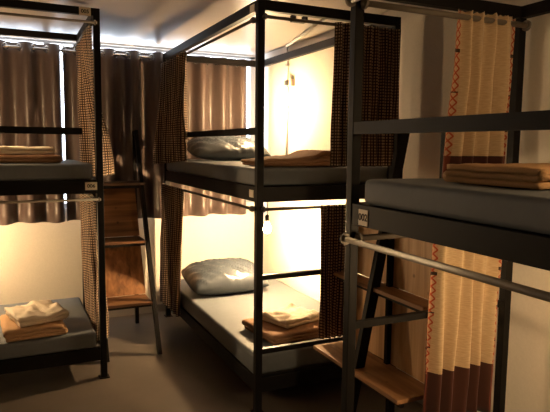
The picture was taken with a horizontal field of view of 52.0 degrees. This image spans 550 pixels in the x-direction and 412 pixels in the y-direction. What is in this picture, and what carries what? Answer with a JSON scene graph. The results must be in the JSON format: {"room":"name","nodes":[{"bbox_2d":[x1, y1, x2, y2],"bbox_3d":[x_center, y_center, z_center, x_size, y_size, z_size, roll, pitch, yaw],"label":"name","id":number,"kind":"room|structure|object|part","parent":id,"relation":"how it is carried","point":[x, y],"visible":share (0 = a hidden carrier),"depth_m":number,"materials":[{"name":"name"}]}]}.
{"room":"dormitory","nodes":[
{"label":"dormitory","id":0,"kind":"room"},
{"bbox_2d":[0,35,254,304],"bbox_3d":[-2.382,-0.164,4.493,5.068,2.375,0.100,-2,7,-25],"label":"wall","id":1,"kind":"structure","parent":0,"point":[42,260],"depth_m":4.80,"materials":[{"name":"white paint"}]},
{"bbox_2d":[4,45,152,58],"bbox_3d":[-1.904,-1.245,4.481,3.900,0.022,0.111,-2,7,-25],"label":"curtain rod","id":2,"kind":"object","parent":1,"relation":"attached to","point":[5,46],"visible":0.4,"depth_m":4.53,"materials":[{"name":"silver metal"}]},
{"bbox_2d":[0,40,64,225],"bbox_3d":[-2.458,-0.548,4.247,1.612,1.431,0.100,-2,7,-25],"label":"window curtain","id":3,"kind":"object","parent":2,"relation":"hanging from","point":[30,79],"visible":0.79,"depth_m":4.47,"materials":[{"name":"brown fabric"}]},
{"bbox_2d":[61,45,163,220],"bbox_3d":[-1.346,-0.592,4.768,0.835,1.431,0.099,-2,7,-25],"label":"window curtain","id":4,"kind":"object","parent":2,"relation":"hanging from","point":[130,85],"visible":0.58,"depth_m":4.79,"materials":[{"name":"brown fabric"}]},
{"bbox_2d":[170,56,246,216],"bbox_3d":[-0.621,-0.621,5.108,0.782,1.431,0.100,-2,7,-25],"label":"window curtain","id":5,"kind":"object","parent":2,"relation":"hanging from","point":[216,94],"visible":0.33,"depth_m":5.12,"materials":[{"name":"brown fabric"}]},
{"bbox_2d":[0,36,254,207],"bbox_3d":[-1.875,-0.664,4.682,3.680,1.380,0.050,-2,7,-25],"label":"window","id":6,"kind":"structure","parent":1,"relation":"in","point":[251,70],"depth_m":5.21,"materials":[{"name":"white glass"}]},
{"bbox_2d":[108,304,165,317],"bbox_3d":[-2.370,0.987,4.564,4.868,0.070,0.012,-2,7,-25],"label":"baseboard","id":7,"kind":"structure","parent":1,"relation":"attached to","point":[142,310],"depth_m":5.07,"materials":[{"name":"grey paint"}]},
{"bbox_2d":[0,0,406,54],"bbox_3d":[-1.051,-1.084,1.573,5.068,0.100,6.300,-2,7,-25],"label":"ceiling","id":8,"kind":"structure","parent":0,"point":[152,23],"depth_m":3.96,"materials":[{"name":"white paint"}]},
{"bbox_2d":[290,15,307,23],"bbox_3d":[0.157,-1.225,3.693,0.100,0.042,0.060,-2,7,-25],"label":"bracket","id":9,"kind":"object","parent":8,"relation":"attached to","point":[291,16],"visible":0.36,"depth_m":3.69,"materials":[{"name":"black metal"}]},
{"bbox_2d":[0,311,422,411],"bbox_3d":[-1.077,1.377,1.835,5.068,0.100,6.300,-2,7,-25],"label":"floor","id":10,"kind":"structure","parent":0,"point":[188,375],"depth_m":3.58,"materials":[{"name":"grey concrete"}]},
{"bbox_2d":[0,0,109,378],"bbox_3d":[-2.217,-0.053,3.574,2.074,2.352,1.010,-2,7,-25],"label":"bunk bed","id":11,"kind":"object","parent":10,"relation":"on","point":[94,185],"visible":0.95,"depth_m":3.51,"materials":[{"name":"black metal"}]},
{"bbox_3d":[-2.406,-1.247,3.877,1.970,0.044,0.036,-2,7,-25],"label":"rail","id":12,"kind":"part","parent":11,"relation":"part of","materials":[{"name":"black metal"}]},
{"bbox_3d":[-2.055,-0.431,3.103,1.890,0.042,0.034,-2,7,-25],"label":"guard rail","id":13,"kind":"part","parent":11,"relation":"part of","materials":[{"name":"black metal"}]},
{"bbox_2d":[0,160,92,180],"bbox_3d":[-2.228,-0.230,3.559,1.946,0.106,0.955,-2,7,-25],"label":"mattress","id":14,"kind":"object","parent":11,"relation":"on","point":[66,169],"visible":0.91,"depth_m":3.44,"materials":[{"name":"fabric"}]},
{"bbox_2d":[0,154,62,162],"bbox_3d":[-1.643,-0.313,3.658,0.474,0.051,0.427,-2,7,-25],"label":"blanket","id":15,"kind":"object","parent":14,"relation":"on","point":[4,158],"visible":1,"depth_m":3.50,"materials":[{"name":"brown fabric"}]},
{"bbox_2d":[0,146,55,153],"bbox_3d":[-1.628,-0.365,3.660,0.350,0.050,0.306,-3,7,-28],"label":"towel","id":16,"kind":"object","parent":15,"relation":"on","point":[3,149],"visible":1,"depth_m":3.54,"materials":[{"name":"beige fabric"}]},
{"bbox_3d":[-2.012,-1.154,3.043,1.970,0.044,0.036,-2,7,-25],"label":"rail","id":17,"kind":"part","parent":11,"relation":"part of","materials":[{"name":"black metal"}]},
{"bbox_2d":[0,297,96,359],"bbox_3d":[-2.239,0.856,3.675,1.946,0.108,0.955,-2,7,-25],"label":"mattress","id":18,"kind":"object","parent":11,"relation":"on","point":[81,334],"visible":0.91,"depth_m":3.60,"materials":[{"name":"fabric"}]},
{"bbox_2d":[0,314,67,342],"bbox_3d":[-1.582,0.767,3.685,0.378,0.076,0.408,-3,7,-28],"label":"blanket","id":19,"kind":"object","parent":18,"relation":"on","point":[11,331],"visible":0.67,"depth_m":3.53,"materials":[{"name":"brown fabric"}]},
{"bbox_2d":[4,300,68,326],"bbox_3d":[-1.568,0.689,3.702,0.319,0.077,0.345,-4,8,-39],"label":"towel","id":20,"kind":"object","parent":19,"relation":"on","point":[42,311],"visible":1,"depth_m":3.63,"materials":[{"name":"beige fabric"}]},
{"bbox_3d":[-2.220,-0.135,3.574,2.042,0.085,0.959,-2,7,-25],"label":"deck frame","id":21,"kind":"part","parent":11,"relation":"part of","materials":[{"name":"black metal"}]},
{"bbox_3d":[-1.997,-1.084,3.018,2.010,0.016,0.016,-2,7,-25],"label":"curtain rod","id":22,"kind":"part","parent":11,"relation":"part of","materials":[{"name":"brown"}]},
{"bbox_3d":[-2.231,0.952,3.689,2.042,0.085,0.959,-2,7,-25],"label":"deck frame","id":23,"kind":"part","parent":11,"relation":"part of","materials":[{"name":"black metal"}]},
{"bbox_3d":[-2.008,-0.006,3.133,2.010,0.016,0.016,-2,7,-25],"label":"curtain rod","id":24,"kind":"part","parent":11,"relation":"part of","materials":[{"name":"brown"}]},
{"bbox_3d":[-1.508,-0.139,4.425,0.040,2.346,0.040,-2,7,-25],"label":"post","id":25,"kind":"part","parent":11,"relation":"part of","materials":[{"name":"black metal"}]},
{"bbox_3d":[-1.329,-1.169,3.880,0.016,0.016,0.927,-2,7,-25],"label":"curtain rod","id":26,"kind":"part","parent":11,"relation":"part of","materials":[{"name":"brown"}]},
{"bbox_3d":[-1.299,-1.236,3.886,0.036,0.044,0.887,-2,7,-25],"label":"rail","id":27,"kind":"part","parent":11,"relation":"part of","materials":[{"name":"black metal"}]},
{"bbox_3d":[-1.154,-1.181,3.423,0.068,0.048,0.003,-2,7,-25],"label":"number plate","id":28,"kind":"part","parent":11,"relation":"part of","materials":[{"name":"beige paper"}]},
{"bbox_3d":[-1.155,-0.125,3.542,0.072,0.050,0.003,-2,7,-25],"label":"number plate","id":29,"kind":"part","parent":11,"relation":"part of","materials":[{"name":"beige paper"}]},
{"bbox_2d":[79,194,108,340],"bbox_3d":[-1.304,0.377,4.056,0.104,0.963,0.830,-2,7,-25],"label":"curtain","id":30,"kind":"object","parent":11,"relation":"hanging from","point":[89,244],"visible":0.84,"depth_m":3.91,"materials":[{"name":"brown fabric"}]},
{"bbox_2d":[76,26,114,176],"bbox_3d":[-1.255,-0.706,3.971,0.208,0.957,0.852,-2,7,-25],"label":"curtain","id":31,"kind":"object","parent":11,"relation":"hanging from","point":[84,52],"visible":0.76,"depth_m":3.97,"materials":[{"name":"brown fabric"}]},
{"bbox_3d":[-1.114,-0.046,3.591,0.040,2.346,0.040,-2,7,-25],"label":"post","id":32,"kind":"part","parent":11,"relation":"part of","materials":[{"name":"black metal"}]},
{"bbox_2d":[91,130,161,361],"bbox_3d":[-1.169,0.239,4.321,0.412,1.654,0.852,-2,7,-25],"label":"step ladder","id":33,"kind":"object","parent":10,"relation":"on","point":[124,275],"visible":0.61,"depth_m":4.42,"materials":[{"name":"brown wood"}]},
{"bbox_3d":[-1.295,0.032,4.531,0.363,0.406,0.201,-2,7,-25],"label":"panel","id":34,"kind":"part","parent":33,"relation":"part of","materials":[{"name":"brown wood"}]},
{"bbox_3d":[-1.217,0.479,4.401,0.363,0.406,0.201,-2,7,-25],"label":"panel","id":35,"kind":"part","parent":33,"relation":"part of","materials":[{"name":"brown wood"}]},
{"bbox_3d":[-1.178,0.192,4.762,0.028,1.635,0.040,-2,7,-25],"label":"post","id":36,"kind":"part","parent":33,"relation":"part of","materials":[{"name":"black metal"}]},
{"bbox_2d":[160,0,400,411],"bbox_3d":[-0.119,-0.070,4.199,0.975,2.298,2.095,-2,7,-25],"label":"bunk bed","id":37,"kind":"object","parent":10,"relation":"on","point":[258,382],"visible":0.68,"depth_m":3.25,"materials":[{"name":"black metal"}]},
{"bbox_3d":[-0.944,-0.160,4.928,0.040,2.292,0.040,-2,7,-25],"label":"post","id":38,"kind":"part","parent":37,"relation":"part of","materials":[{"name":"black metal"}]},
{"bbox_2d":[153,51,187,163],"bbox_3d":[-0.826,-0.745,4.493,0.090,0.842,0.795,-3,7,-28],"label":"curtain","id":39,"kind":"object","parent":37,"relation":"hanging from","point":[170,142],"visible":1,"depth_m":4.43,"materials":[{"name":"brown fabric"}]},
{"bbox_2d":[160,184,183,316],"bbox_3d":[-0.850,0.352,4.635,0.061,1.030,0.711,-2,7,-25],"label":"curtain","id":40,"kind":"object","parent":37,"relation":"hanging from","point":[172,198],"visible":1,"depth_m":4.62,"materials":[{"name":"brown fabric"}]},
{"bbox_3d":[-0.505,-1.170,3.906,0.036,0.055,1.970,-2,7,-25],"label":"rail","id":41,"kind":"part","parent":37,"relation":"part of","materials":[{"name":"black metal"}]},
{"bbox_3d":[-0.549,-0.084,4.006,0.018,0.018,2.010,-2,7,-25],"label":"curtain rod","id":42,"kind":"part","parent":37,"relation":"part of","materials":[{"name":"silver"}]},
{"bbox_3d":[-0.529,-1.287,4.998,0.850,0.055,0.036,-2,7,-25],"label":"rail","id":43,"kind":"part","parent":37,"relation":"part of","materials":[{"name":"black metal"}]},
{"bbox_3d":[-0.512,-0.509,3.976,0.034,0.039,1.970,-2,7,-25],"label":"guard rail","id":44,"kind":"part","parent":37,"relation":"part of","materials":[{"name":"black metal"}]},
{"bbox_3d":[-0.538,-1.090,3.899,0.018,0.018,2.010,-2,7,-25],"label":"curtain rod","id":45,"kind":"part","parent":37,"relation":"part of","materials":[{"name":"silver metal"}]},
{"bbox_3d":[-0.132,-0.070,3.160,0.003,0.042,0.060,-2,7,-25],"label":"number plate","id":46,"kind":"part","parent":37,"relation":"part of","materials":[{"name":"beige paper"}]},
{"bbox_3d":[-0.123,-1.068,3.052,0.003,0.042,0.060,-2,7,-25],"label":"number plate","id":47,"kind":"part","parent":37,"relation":"part of","materials":[{"name":"beige paper"}]},
{"bbox_3d":[-0.089,0.042,3.120,0.040,2.292,0.040,-2,7,-25],"label":"post","id":48,"kind":"part","parent":37,"relation":"part of","materials":[{"name":"black metal"}]},
{"bbox_3d":[-0.112,-0.180,4.202,0.922,0.085,2.042,-2,7,-25],"label":"deck frame","id":49,"kind":"part","parent":37,"relation":"part of","materials":[{"name":"black metal"}]},
{"bbox_2d":[263,202,270,232],"bbox_3d":[-0.059,-0.005,4.374,0.060,0.434,0.059,-2,7,-25],"label":"light bulb","id":50,"kind":"object","parent":37,"relation":"hanging from","point":[267,228],"visible":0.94,"depth_m":4.37,"materials":[{"name":"white glass"}]},
{"bbox_3d":[-0.061,0.166,4.392,0.060,0.089,0.059,-2,7,-25],"label":"glass bulb","id":51,"kind":"part","parent":50,"relation":"part of","materials":[{"name":"white glass"}]},
{"bbox_2d":[180,279,372,373],"bbox_3d":[-0.123,0.799,4.306,0.918,0.131,1.966,-2,7,-25],"label":"mattress","id":52,"kind":"object","parent":37,"relation":"on","point":[221,315],"visible":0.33,"depth_m":4.00,"materials":[{"name":"fabric"}]},
{"bbox_2d":[181,258,268,294],"bbox_3d":[-0.418,0.567,4.669,0.660,0.248,0.451,-2,7,-25],"label":"pillow","id":53,"kind":"object","parent":52,"relation":"on","point":[226,275],"visible":0.91,"depth_m":4.51,"materials":[{"name":"fabric"}]},
{"bbox_2d":[242,318,318,345],"bbox_3d":[0.086,0.771,3.628,0.475,0.069,0.407,-3,7,-31],"label":"blanket","id":54,"kind":"object","parent":52,"relation":"on","point":[274,334],"visible":0.51,"depth_m":3.46,"materials":[{"name":"brown fabric"}]},
{"bbox_2d":[263,303,318,328],"bbox_3d":[0.091,0.704,3.660,0.322,0.059,0.288,-5,8,-42],"label":"towel","id":55,"kind":"object","parent":54,"relation":"on","point":[290,316],"visible":0.96,"depth_m":3.60,"materials":[{"name":"beige fabric"}]},
{"bbox_2d":[166,159,386,185],"bbox_3d":[-0.111,-0.275,4.191,0.918,0.105,1.966,-2,7,-25],"label":"mattress","id":56,"kind":"object","parent":37,"relation":"on","point":[226,170],"visible":0.62,"depth_m":3.35,"materials":[{"name":"fabric"}]},
{"bbox_2d":[187,136,270,159],"bbox_3d":[-0.396,-0.480,4.629,0.660,0.205,0.410,-2,7,-25],"label":"pillow","id":57,"kind":"object","parent":56,"relation":"on","point":[212,147],"visible":0.75,"depth_m":4.47,"materials":[{"name":"fabric"}]},
{"bbox_2d":[241,150,329,165],"bbox_3d":[0.096,-0.302,3.502,0.530,0.097,0.374,-2,7,-25],"label":"blanket","id":58,"kind":"object","parent":56,"relation":"on","point":[299,157],"visible":0.81,"depth_m":3.38,"materials":[{"name":"brown fabric"}]},
{"bbox_3d":[-0.124,0.907,4.317,0.922,0.085,2.042,-2,7,-25],"label":"deck frame","id":59,"kind":"part","parent":37,"relation":"part of","materials":[{"name":"black metal"}]},
{"bbox_3d":[0.329,0.004,3.273,0.890,0.018,0.018,-2,7,-25],"label":"curtain rod","id":60,"kind":"part","parent":37,"relation":"part of","materials":[{"name":"brown"}]},
{"bbox_3d":[0.301,-1.202,4.283,0.036,0.055,1.970,-2,7,-25],"label":"rail","id":61,"kind":"part","parent":37,"relation":"part of","materials":[{"name":"black metal"}]},
{"bbox_3d":[0.340,-1.018,3.165,0.890,0.018,0.018,-2,7,-25],"label":"curtain rod","id":62,"kind":"part","parent":37,"relation":"part of","materials":[{"name":"brown metal"}]},
{"bbox_3d":[0.325,-1.085,3.190,0.850,0.055,0.036,-2,7,-25],"label":"rail","id":63,"kind":"part","parent":37,"relation":"part of","materials":[{"name":"black metal"}]},
{"bbox_2d":[318,204,345,338],"bbox_3d":[0.356,0.385,3.308,0.221,0.790,0.039,-2,7,-25],"label":"curtain","id":64,"kind":"object","parent":37,"relation":"hanging from","point":[333,220],"visible":0.88,"depth_m":3.30,"materials":[{"name":"brown fabric"}]},
{"bbox_2d":[330,22,400,166],"bbox_3d":[0.533,-0.634,3.279,0.469,0.807,0.046,-2,7,-25],"label":"curtain","id":65,"kind":"object","parent":37,"relation":"hanging from","point":[381,49],"visible":0.76,"depth_m":3.29,"materials":[{"name":"brown fabric"}]},
{"bbox_3d":[0.716,0.010,3.497,0.040,2.292,0.040,-2,7,-25],"label":"post","id":66,"kind":"part","parent":37,"relation":"part of","materials":[{"name":"black metal"}]},
{"bbox_2d":[313,132,445,411],"bbox_3d":[0.523,0.405,2.925,0.376,1.646,0.788,-2,7,-25],"label":"step ladder","id":67,"kind":"object","parent":10,"relation":"on","point":[401,345],"visible":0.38,"depth_m":2.91,"materials":[{"name":"brown wood"}]},
{"bbox_3d":[0.600,0.438,2.953,0.027,0.801,0.025,-2,7,-25],"label":"post","id":68,"kind":"part","parent":67,"relation":"part of","materials":[{"name":"black metal"}]},
{"bbox_3d":[0.611,0.638,2.993,0.011,0.396,0.788,-2,7,-25],"label":"panel","id":69,"kind":"part","parent":67,"relation":"part of","materials":[{"name":"brown wood"}]},
{"bbox_3d":[0.632,0.400,2.990,0.040,1.635,0.028,-2,7,-25],"label":"post","id":70,"kind":"part","parent":67,"relation":"part of","materials":[{"name":"black metal"}]},
{"bbox_3d":[0.615,0.228,2.949,0.011,0.381,0.788,-2,7,-25],"label":"panel","id":71,"kind":"part","parent":67,"relation":"part of","materials":[{"name":"brown wood"}]},
{"bbox_3d":[0.781,0.435,2.675,0.040,1.635,0.028,-2,7,-25],"label":"post","id":72,"kind":"part","parent":67,"relation":"part of","materials":[{"name":"black metal"}]},
{"bbox_2d":[340,0,549,411],"bbox_3d":[1.123,0.289,1.581,0.972,2.163,2.074,-2,7,-25],"label":"bunk bed","id":73,"kind":"object","parent":10,"relation":"on","point":[508,245],"visible":0.92,"depth_m":2.21,"materials":[{"name":"black metal"}]},
{"bbox_3d":[0.312,0.201,2.305,0.040,2.157,0.040,-2,7,-25],"label":"post","id":74,"kind":"part","parent":73,"relation":"part of","materials":[{"name":"black metal"}]},
{"bbox_3d":[0.342,0.045,2.185,0.003,0.062,0.062,-2,7,-25],"label":"number plate","id":75,"kind":"part","parent":73,"relation":"part of","materials":[{"name":"beige paper"}]},
{"bbox_3d":[0.729,0.114,2.450,0.893,0.025,0.025,-2,7,-25],"label":"curtain rod","id":76,"kind":"part","parent":73,"relation":"part of","materials":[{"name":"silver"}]},
{"bbox_3d":[0.738,-0.796,2.353,0.893,0.025,0.025,-2,7,-25],"label":"curtain rod","id":77,"kind":"part","parent":73,"relation":"part of","materials":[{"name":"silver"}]},
{"bbox_3d":[0.706,0.233,1.377,0.025,0.025,2.010,-2,7,-25],"label":"curtain rod","id":78,"kind":"part","parent":73,"relation":"part of","materials":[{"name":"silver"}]},
{"bbox_3d":[1.138,0.114,1.568,0.910,0.085,2.042,-2,7,-25],"label":"deck frame","id":79,"kind":"part","parent":73,"relation":"part of","materials":[{"name":"black metal"}]},
{"bbox_3d":[0.720,-0.861,2.379,0.838,0.051,0.036,-2,7,-25],"label":"rail","id":80,"kind":"part","parent":73,"relation":"part of","materials":[{"name":"black metal"}]},
{"bbox_3d":[0.745,-0.209,1.346,0.036,0.048,1.970,-2,7,-25],"label":"guard rail","id":81,"kind":"part","parent":73,"relation":"part of","materials":[{"name":"black metal"}]},
{"bbox_2d":[365,178,549,234],"bbox_3d":[1.155,0.023,1.535,0.898,0.103,1.910,-2,7,-25],"label":"mattress","id":82,"kind":"object","parent":73,"relation":"on","point":[523,209],"visible":0.81,"depth_m":1.72,"materials":[{"name":"fabric"}]},
{"bbox_2d":[443,163,549,188],"bbox_3d":[0.922,-0.113,1.964,0.514,0.069,0.427,-2,7,-25],"label":"blanket","id":83,"kind":"object","parent":82,"relation":"on","point":[517,175],"visible":1,"depth_m":1.81,"materials":[{"name":"brown fabric"}]},
{"bbox_2d":[423,244,501,411],"bbox_3d":[0.857,0.529,2.550,0.422,0.895,0.066,-2,7,-25],"label":"curtain","id":84,"kind":"object","parent":73,"relation":"hanging from","point":[462,311],"visible":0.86,"depth_m":2.55,"materials":[{"name":"beige fabric"}]},
{"bbox_2d":[442,8,515,177],"bbox_3d":[0.896,-0.408,2.468,0.394,0.858,0.059,-2,7,-25],"label":"curtain","id":85,"kind":"object","parent":73,"relation":"hanging from","point":[483,59],"visible":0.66,"depth_m":2.45,"materials":[{"name":"beige fabric"}]},
{"bbox_3d":[1.107,0.170,2.677,0.040,2.157,0.040,-2,7,-25],"label":"post","id":86,"kind":"part","parent":73,"relation":"part of","materials":[{"name":"black metal"}]},
{"bbox_3d":[1.545,-0.776,1.661,0.036,0.051,1.970,-2,7,-25],"label":"rail","id":87,"kind":"part","parent":73,"relation":"part of","materials":[{"name":"black metal"}]},
{"bbox_2d":[263,0,549,411],"bbox_3d":[1.184,0.058,2.756,0.100,2.375,6.100,-2,7,-25],"label":"wall","id":88,"kind":"structure","parent":0,"point":[427,42],"depth_m":3.30,"materials":[{"name":"white paint"}]},
{"bbox_2d":[284,79,294,124],"bbox_3d":[0.117,-0.876,4.761,0.066,0.385,0.090,-2,7,-25],"label":"box","id":89,"kind":"object","parent":88,"relation":"attached to","point":[289,82],"visible":1,"depth_m":4.73,"materials":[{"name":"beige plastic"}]},
{"bbox_2d":[284,19,325,205],"bbox_3d":[0.202,-0.622,4.329,0.041,1.374,1.130,-1,6,-11],"label":"conduit","id":90,"kind":"object","parent":88,"relation":"attached to","point":[322,20],"visible":0.62,"depth_m":4.81,"materials":[{"name":"white plastic"}]}
]}

